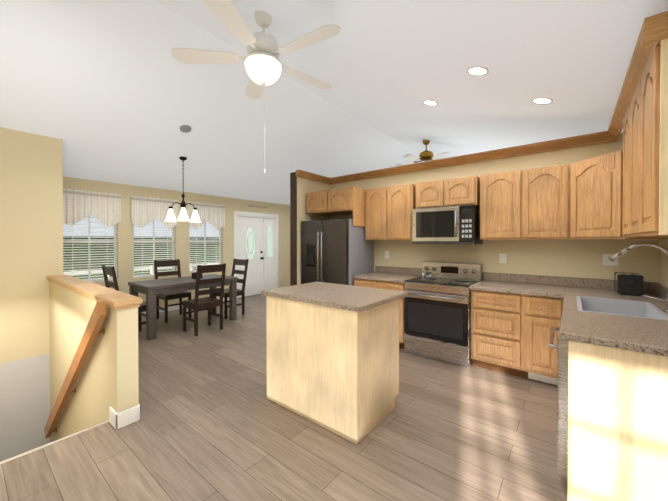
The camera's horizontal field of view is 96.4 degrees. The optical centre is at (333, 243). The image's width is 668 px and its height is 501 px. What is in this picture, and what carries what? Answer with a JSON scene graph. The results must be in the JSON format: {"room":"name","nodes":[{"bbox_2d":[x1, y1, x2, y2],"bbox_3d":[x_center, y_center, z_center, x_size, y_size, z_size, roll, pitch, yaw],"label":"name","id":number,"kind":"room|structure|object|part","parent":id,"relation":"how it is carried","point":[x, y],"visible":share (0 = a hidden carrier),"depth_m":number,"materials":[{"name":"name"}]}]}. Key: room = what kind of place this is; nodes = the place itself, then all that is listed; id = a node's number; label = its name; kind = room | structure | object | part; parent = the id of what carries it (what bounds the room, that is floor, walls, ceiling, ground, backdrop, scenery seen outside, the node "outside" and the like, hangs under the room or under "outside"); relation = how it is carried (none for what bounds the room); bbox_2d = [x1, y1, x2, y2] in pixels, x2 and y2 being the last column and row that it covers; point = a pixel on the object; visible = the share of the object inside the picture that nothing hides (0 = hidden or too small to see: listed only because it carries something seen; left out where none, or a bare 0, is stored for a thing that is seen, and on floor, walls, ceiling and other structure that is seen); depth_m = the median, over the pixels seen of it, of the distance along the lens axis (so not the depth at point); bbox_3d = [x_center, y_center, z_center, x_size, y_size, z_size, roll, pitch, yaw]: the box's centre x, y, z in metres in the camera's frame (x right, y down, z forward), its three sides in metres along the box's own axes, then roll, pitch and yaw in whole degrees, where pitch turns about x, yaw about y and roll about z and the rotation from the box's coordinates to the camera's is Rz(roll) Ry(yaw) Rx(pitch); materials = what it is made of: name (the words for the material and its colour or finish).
{"room":"kitchen","nodes":[
{"label":"kitchen","id":0,"kind":"room"},
{"bbox_2d":[0,127,62,461],"bbox_3d":[-4.341,1.349,3.240,0.120,5.573,2.100,0,1,38],"label":"wall","id":1,"kind":"structure","parent":0,"point":[31,212],"depth_m":3.73,"materials":[{"name":"beige paint"}]},
{"bbox_2d":[49,281,138,441],"bbox_3d":[-2.635,2.301,3.145,2.680,3.670,0.140,0,1,38],"label":"wall","id":2,"kind":"structure","parent":0,"point":[107,378],"depth_m":2.71,"materials":[{"name":"beige paint"}]},
{"bbox_2d":[0,420,108,464],"bbox_3d":[-2.058,1.412,1.975,0.030,0.039,0.960,0,1,38],"label":"trim","id":3,"kind":"structure","parent":2,"relation":"attached to","point":[43,446],"depth_m":2.08,"materials":[{"name":"beige wood"}]},
{"bbox_2d":[44,301,106,438],"bbox_3d":[-2.677,1.438,3.028,2.425,1.993,0.081,0,1,38],"label":"stair handrail","id":4,"kind":"object","parent":2,"relation":"attached to","point":[95,322],"visible":1,"depth_m":2.69,"materials":[{"name":"brown wood"}]},
{"bbox_2d":[47,274,142,309],"bbox_3d":[-2.624,0.458,3.120,2.702,0.067,0.190,0,1,38],"label":"trim","id":5,"kind":"structure","parent":2,"relation":"on","point":[114,299],"depth_m":2.66,"materials":[{"name":"brown wood"}]},
{"bbox_2d":[126,404,140,420],"bbox_3d":[-2.581,1.326,3.193,2.694,0.120,0.013,0,1,38],"label":"baseboard","id":6,"kind":"structure","parent":2,"relation":"attached to","point":[135,412],"depth_m":2.33,"materials":[{"name":"white wood"}]},
{"bbox_2d":[63,177,289,306],"bbox_3d":[-2.603,0.092,7.022,0.120,2.520,10.200,0,1,38],"label":"wall","id":7,"kind":"structure","parent":0,"point":[125,247],"depth_m":6.21,"materials":[{"name":"beige paint"}]},
{"bbox_2d":[63,188,120,281],"bbox_3d":[-4.125,-0.117,5.049,0.161,1.529,0.854,0,1,38],"label":"window unit","id":8,"kind":"structure","parent":7,"relation":"in","point":[104,208],"depth_m":5.04,"materials":[{"name":"white fabric"}]},
{"bbox_3d":[-4.149,-0.030,5.069,0.101,1.356,0.776,0,1,38],"label":"frame","id":9,"kind":"part","parent":8,"relation":"part of","materials":[{"name":"white"}]},
{"bbox_2d":[63,215,117,280],"bbox_3d":[-4.127,-0.037,5.052,0.045,1.338,0.768,0,1,38],"label":"blind","id":10,"kind":"object","parent":8,"relation":"attached to","point":[72,240],"depth_m":5.07,"materials":[{"name":"white plastic"}]},
{"bbox_2d":[130,195,178,277],"bbox_3d":[-3.500,-0.124,5.836,0.161,1.529,0.844,0,1,38],"label":"window unit","id":11,"kind":"structure","parent":7,"relation":"in","point":[144,211],"depth_m":5.76,"materials":[{"name":"white fabric"}]},
{"bbox_3d":[-3.523,-0.037,5.855,0.101,1.356,0.766,0,1,38],"label":"frame","id":12,"kind":"part","parent":11,"relation":"part of","materials":[{"name":"white"}]},
{"bbox_2d":[133,218,175,276],"bbox_3d":[-3.502,-0.044,5.838,0.045,1.338,0.758,0,1,38],"label":"blind","id":13,"kind":"object","parent":11,"relation":"attached to","point":[173,256],"depth_m":5.81,"materials":[{"name":"white plastic"}]},
{"bbox_2d":[141,297,228,315],"bbox_3d":[-3.413,1.312,5.906,0.013,0.100,3.218,0,1,38],"label":"baseboard","id":14,"kind":"structure","parent":7,"relation":"attached to","point":[171,308],"depth_m":6.06,"materials":[{"name":"white"}]},
{"bbox_2d":[187,201,224,272],"bbox_3d":[-2.849,-0.131,6.654,0.161,1.529,0.854,0,1,38],"label":"window unit","id":15,"kind":"structure","parent":7,"relation":"in","point":[213,215],"depth_m":6.63,"materials":[{"name":"white"}]},
{"bbox_3d":[-2.873,-0.044,6.673,0.101,1.356,0.776,0,1,38],"label":"frame","id":16,"kind":"part","parent":15,"relation":"part of","materials":[{"name":"white"}]},
{"bbox_2d":[189,221,221,272],"bbox_3d":[-2.852,-0.051,6.656,0.045,1.338,0.768,0,1,38],"label":"blind","id":17,"kind":"object","parent":15,"relation":"attached to","point":[196,242],"depth_m":6.64,"materials":[{"name":"white plastic"}]},
{"bbox_2d":[237,216,263,297],"bbox_3d":[-2.103,0.328,7.576,0.127,1.992,0.808,0,1,38],"label":"front door","id":18,"kind":"structure","parent":7,"relation":"in","point":[250,246],"depth_m":7.61,"materials":[{"name":"white"}]},
{"bbox_2d":[233,211,278,298],"bbox_3d":[-2.019,0.279,7.741,0.134,2.135,1.400,0,1,38],"label":"door frame","id":19,"kind":"structure","parent":7,"relation":"attached to","point":[235,213],"depth_m":7.90,"materials":[{"name":"white"}]},
{"bbox_2d":[266,218,273,289],"bbox_3d":[-1.750,0.323,8.076,0.057,1.992,0.306,0,1,38],"label":"sidelight","id":20,"kind":"object","parent":7,"relation":"attached to","point":[269,253],"visible":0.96,"depth_m":8.08,"materials":[{"name":"white"}]},
{"bbox_2d":[0,295,567,500],"bbox_3d":[1.115,1.518,4.079,9.620,0.280,10.200,0,1,38],"label":"floor","id":21,"kind":"structure","parent":0,"point":[214,423],"depth_m":2.09,"materials":[{"name":"beige wood"}]},
{"bbox_2d":[102,265,145,330],"bbox_3d":[-3.017,0.845,4.371,0.450,1.058,0.515,0,1,38],"label":"chair","id":22,"kind":"object","parent":21,"relation":"on","point":[106,270],"visible":0.17,"depth_m":4.29,"materials":[{"name":"brown wood"}]},
{"bbox_2d":[154,259,190,322],"bbox_3d":[-2.950,0.835,5.464,0.515,1.058,0.450,0,1,38],"label":"chair","id":23,"kind":"object","parent":21,"relation":"on","point":[180,295],"visible":0.75,"depth_m":5.43,"materials":[{"name":"brown wood"}]},
{"bbox_2d":[128,274,237,339],"bbox_3d":[-2.489,0.986,5.036,0.800,0.763,1.460,0,1,38],"label":"dining table","id":24,"kind":"object","parent":21,"relation":"on","point":[151,289],"visible":0.65,"depth_m":4.66,"materials":[{"name":"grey wood"}]},
{"bbox_2d":[192,272,201,278],"bbox_3d":[-2.360,0.550,5.146,0.060,0.103,0.160,0,1,38],"label":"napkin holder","id":25,"kind":"object","parent":24,"relation":"on","point":[193,275],"visible":0.65,"depth_m":5.09,"materials":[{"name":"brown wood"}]},
{"bbox_2d":[183,263,225,335],"bbox_3d":[-2.039,0.842,4.689,0.515,1.058,0.450,0,1,38],"label":"chair","id":26,"kind":"object","parent":21,"relation":"on","point":[197,304],"visible":1,"depth_m":4.60,"materials":[{"name":"brown wood"}]},
{"bbox_2d":[212,258,248,318],"bbox_3d":[-1.984,0.833,5.703,0.450,1.058,0.515,0,1,38],"label":"chair","id":27,"kind":"object","parent":21,"relation":"on","point":[242,262],"visible":0.65,"depth_m":5.69,"materials":[{"name":"brown wood"}]},
{"bbox_2d":[261,282,407,443],"bbox_3d":[-0.006,0.904,2.639,1.060,0.969,0.760,0,1,38],"label":"kitchen island","id":28,"kind":"object","parent":21,"relation":"on","point":[333,357],"visible":1,"depth_m":2.31,"materials":[{"name":"brown wood"}]},
{"bbox_2d":[301,219,373,285],"bbox_3d":[0.038,0.507,4.740,0.890,1.730,0.822,0,1,38],"label":"refrigerator","id":29,"kind":"object","parent":21,"relation":"on","point":[337,251],"visible":0.48,"depth_m":4.42,"materials":[{"name":"grey metal"}]},
{"bbox_2d":[353,266,421,348],"bbox_3d":[0.779,0.866,4.281,0.795,1.020,0.647,0,1,38],"label":"base cabinet","id":30,"kind":"object","parent":21,"relation":"on","point":[384,277],"depth_m":4.11,"materials":[{"name":"brown wood"}]},
{"bbox_2d":[404,261,482,367],"bbox_3d":[1.366,0.818,3.753,0.764,1.123,0.728,0,1,38],"label":"range","id":31,"kind":"object","parent":21,"relation":"on","point":[437,312],"visible":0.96,"depth_m":3.54,"materials":[{"name":"silver metal"}]},
{"bbox_2d":[470,272,556,385],"bbox_3d":[2.020,0.875,3.288,0.834,1.020,0.657,0,1,38],"label":"base cabinet","id":32,"kind":"object","parent":21,"relation":"on","point":[514,316],"depth_m":3.09,"materials":[{"name":"brown wood"}]},
{"bbox_2d":[549,317,567,477],"bbox_3d":[1.655,0.961,1.726,0.653,0.869,0.593,0,1,38],"label":"dishwasher","id":33,"kind":"object","parent":21,"relation":"on","point":[562,412],"visible":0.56,"depth_m":1.66,"materials":[{"name":"silver metal"}]},
{"bbox_2d":[557,243,667,500],"bbox_3d":[2.159,0.695,2.236,0.690,1.399,2.127,0,1,38],"label":"sink cabinet","id":34,"kind":"object","parent":21,"relation":"on","point":[617,397],"depth_m":1.54,"materials":[{"name":"brown wood"}]},
{"bbox_2d":[353,266,667,356],"bbox_3d":[1.219,0.438,2.982,3.097,0.140,2.127,0,1,38],"label":"countertop","id":35,"kind":"structure","parent":34,"relation":"on","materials":[{"name":"stone"}]},
{"bbox_2d":[577,296,667,320],"bbox_3d":[2.130,0.583,2.254,0.458,0.223,0.728,0,1,38],"label":"sink","id":36,"kind":"object","parent":34,"relation":"in","point":[617,307],"depth_m":2.45,"materials":[{"name":"silver metal"}]},
{"bbox_2d":[614,272,643,295],"bbox_3d":[2.745,0.375,2.785,0.168,0.186,0.300,0,1,38],"label":"toaster","id":37,"kind":"object","parent":34,"relation":"on","point":[630,284],"visible":1,"depth_m":2.69,"materials":[{"name":"black metal"}]},
{"bbox_2d":[609,243,667,311],"bbox_3d":[2.223,0.234,2.157,0.359,0.482,0.100,0,1,38],"label":"faucet","id":38,"kind":"object","parent":34,"relation":"on","point":[614,257],"depth_m":2.14,"materials":[{"name":"silver metal"}]},
{"bbox_2d":[290,172,329,285],"bbox_3d":[-0.384,0.120,5.073,0.130,2.500,0.850,0,1,38],"label":"wall","id":39,"kind":"structure","parent":0,"point":[300,188],"depth_m":4.76,"materials":[{"name":"beige paint"}]},
{"bbox_2d":[296,170,331,183],"bbox_3d":[-0.339,-1.105,4.965,0.075,0.100,0.752,0,1,38],"label":"crown molding","id":40,"kind":"structure","parent":39,"relation":"attached to","point":[299,173],"depth_m":4.94,"materials":[{"name":"brown wood"}]},
{"bbox_2d":[0,0,667,204],"bbox_3d":[1.115,-1.667,4.051,9.620,1.289,10.200,0,1,38],"label":"ceiling","id":41,"kind":"structure","parent":0,"point":[113,91],"depth_m":3.29,"materials":[{"name":"white paint"}]},
{"bbox_2d":[165,156,200,222],"bbox_3d":[-2.536,-0.921,5.122,0.563,1.091,0.531,0,1,38],"label":"chandelier","id":42,"kind":"object","parent":41,"relation":"hanging from","point":[183,216],"visible":1,"depth_m":5.07,"materials":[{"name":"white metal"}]},
{"bbox_2d":[180,125,190,132],"bbox_3d":[-2.185,-1.685,4.393,0.155,0.076,0.160,0,1,38],"label":"smoke detector","id":43,"kind":"object","parent":41,"relation":"attached to","point":[185,128],"visible":0.98,"depth_m":4.36,"materials":[{"name":"grey plastic"}]},
{"bbox_2d":[171,0,339,173],"bbox_3d":[-0.557,-1.279,2.545,1.410,1.362,1.424,0,1,38],"label":"fan","id":44,"kind":"object","parent":41,"relation":"hanging from","point":[263,65],"visible":1,"depth_m":2.45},
{"bbox_2d":[396,139,449,165],"bbox_3d":[1.768,-1.816,5.850,1.161,0.434,1.190,0,1,38],"label":"fan","id":45,"kind":"object","parent":41,"relation":"hanging from","point":[426,155],"visible":0.71,"depth_m":5.73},
{"bbox_2d":[423,100,437,105],"bbox_3d":[1.208,-1.767,3.744,0.186,0.061,0.190,0,1,38],"label":"recessed light","id":46,"kind":"object","parent":41,"relation":"in","point":[430,102],"visible":0.96,"depth_m":3.74,"materials":[{"name":"white"}]},
{"bbox_2d":[466,66,488,75],"bbox_3d":[1.300,-1.564,2.703,0.186,0.061,0.190,0,1,38],"label":"recessed light","id":47,"kind":"object","parent":41,"relation":"in","point":[477,70],"visible":0.98,"depth_m":2.70,"materials":[{"name":"white"}]},
{"bbox_2d":[531,97,552,104],"bbox_3d":[2.112,-1.450,3.030,0.186,0.061,0.190,0,1,38],"label":"recessed light","id":48,"kind":"object","parent":41,"relation":"in","point":[542,100],"visible":0.98,"depth_m":3.02,"materials":[{"name":"white"}]},
{"bbox_2d":[330,133,658,281],"bbox_3d":[1.503,0.127,4.193,4.170,2.500,0.120,0,1,38],"label":"wall","id":49,"kind":"structure","parent":0,"point":[580,258],"depth_m":3.52,"materials":[{"name":"beige paint"}]},
{"bbox_2d":[307,191,322,214],"bbox_3d":[-0.052,-0.654,4.928,0.522,0.330,0.647,0,1,38],"label":"upper cabinet","id":50,"kind":"object","parent":49,"relation":"attached to","point":[314,199],"depth_m":4.72,"materials":[{"name":"brown wood"}]},
{"bbox_2d":[307,187,364,226],"bbox_3d":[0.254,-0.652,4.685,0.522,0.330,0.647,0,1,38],"label":"upper cabinet","id":51,"kind":"object","parent":49,"relation":"attached to","point":[343,201],"depth_m":4.42,"materials":[{"name":"brown wood"}]},
{"bbox_2d":[363,187,382,238],"bbox_3d":[0.738,-0.435,4.500,0.445,0.760,0.337,0,1,38],"label":"upper cabinet","id":52,"kind":"object","parent":49,"relation":"attached to","point":[372,198],"depth_m":4.41,"materials":[{"name":"brown wood"}]},
{"bbox_2d":[383,184,414,238],"bbox_3d":[0.985,-0.434,4.304,0.445,0.760,0.337,0,1,38],"label":"upper cabinet","id":53,"kind":"object","parent":49,"relation":"attached to","point":[398,201],"depth_m":4.16,"materials":[{"name":"brown wood"}]},
{"bbox_2d":[415,180,438,208],"bbox_3d":[1.368,-0.636,3.998,0.447,0.350,0.337,0,1,38],"label":"upper cabinet","id":54,"kind":"object","parent":49,"relation":"attached to","point":[426,193],"depth_m":3.91,"materials":[{"name":"brown wood"}]},
{"bbox_2d":[439,176,478,206],"bbox_3d":[1.616,-0.634,3.800,0.447,0.350,0.337,0,1,38],"label":"upper cabinet","id":55,"kind":"object","parent":49,"relation":"attached to","point":[462,191],"depth_m":3.66,"materials":[{"name":"brown wood"}]},
{"bbox_2d":[412,205,482,244],"bbox_3d":[1.449,-0.224,3.849,0.764,0.464,0.473,0,1,38],"label":"microwave","id":56,"kind":"object","parent":55,"relation":"attached to","point":[450,225],"visible":1,"depth_m":3.65,"materials":[{"name":"silver metal"}]},
{"bbox_2d":[329,131,603,184],"bbox_3d":[1.371,-1.098,4.161,3.753,0.100,0.075,0,1,38],"label":"crown molding","id":57,"kind":"structure","parent":49,"relation":"attached to","point":[593,138],"depth_m":3.73,"materials":[{"name":"brown wood"}]},
{"bbox_2d":[479,171,510,238],"bbox_3d":[2.006,-0.427,3.492,0.485,0.760,0.337,0,1,38],"label":"upper cabinet","id":58,"kind":"object","parent":49,"relation":"attached to","point":[495,188],"depth_m":3.41,"materials":[{"name":"brown wood"}]},
{"bbox_2d":[499,254,505,262],"bbox_3d":[2.069,0.182,3.660,0.075,0.116,0.008,0,1,38],"label":"electrical outlet","id":59,"kind":"object","parent":49,"relation":"attached to","point":[502,258],"visible":1,"depth_m":3.66,"materials":[{"name":"white plastic"}]},
{"bbox_2d":[511,164,566,238],"bbox_3d":[2.290,-0.424,3.237,0.536,0.760,0.382,0,1,38],"label":"upper cabinet","id":60,"kind":"object","parent":49,"relation":"attached to","point":[538,195],"depth_m":3.15,"materials":[{"name":"brown wood"}]},
{"bbox_2d":[567,151,614,238],"bbox_3d":[2.625,-0.420,2.782,0.657,0.760,0.677,0,1,38],"label":"upper cabinet","id":61,"kind":"object","parent":49,"relation":"attached to","point":[588,180],"depth_m":2.79,"materials":[{"name":"brown wood"}]},
{"bbox_2d":[602,254,617,265],"bbox_3d":[2.828,0.167,3.056,0.120,0.116,0.008,0,1,38],"label":"electrical outlet","id":62,"kind":"object","parent":49,"relation":"attached to","point":[606,260],"visible":0.77,"depth_m":3.06,"materials":[{"name":"white plastic"}]},
{"bbox_2d":[658,239,667,286],"bbox_3d":[3.966,0.080,3.844,0.120,2.600,7.000,0,1,38],"label":"wall","id":63,"kind":"structure","parent":0,"point":[663,271],"depth_m":2.66,"materials":[{"name":"beige paint"}]},
{"bbox_2d":[611,104,630,238],"bbox_3d":[2.395,-0.548,2.255,0.362,0.995,0.536,0,1,38],"label":"upper cabinet","id":64,"kind":"object","parent":63,"relation":"attached to","point":[621,194],"depth_m":2.52,"materials":[{"name":"brown wood"}]},
{"bbox_2d":[604,11,667,142],"bbox_3d":[2.186,-1.080,2.210,0.100,0.100,1.920,0,1,38],"label":"crown molding","id":65,"kind":"structure","parent":64,"relation":"attached to","point":[653,32],"depth_m":1.80,"materials":[{"name":"brown wood"}]},
{"bbox_2d":[627,94,634,238],"bbox_3d":[2.159,-0.545,1.921,0.317,0.995,0.540,0,1,38],"label":"upper cabinet","id":66,"kind":"object","parent":63,"relation":"attached to","point":[630,154],"depth_m":2.13,"materials":[{"name":"brown wood"}]},
{"bbox_2d":[635,39,667,238],"bbox_3d":[1.916,-0.543,1.616,0.317,0.995,0.500,0,1,38],"label":"upper cabinet","id":67,"kind":"object","parent":63,"relation":"attached to","point":[651,94],"depth_m":1.58,"materials":[{"name":"brown wood"}]},
{"label":"outside","id":68,"kind":"structure","parent":0,"visible":0},
{"bbox_2d":[63,262,218,276],"bbox_3d":[-5.727,1.321,9.516,0.100,1.220,10.200,0,1,38],"label":"railing","id":69,"kind":"object","parent":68,"point":[134,269],"visible":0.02,"depth_m":9.16,"materials":[{"name":"white wood"}]}
]}

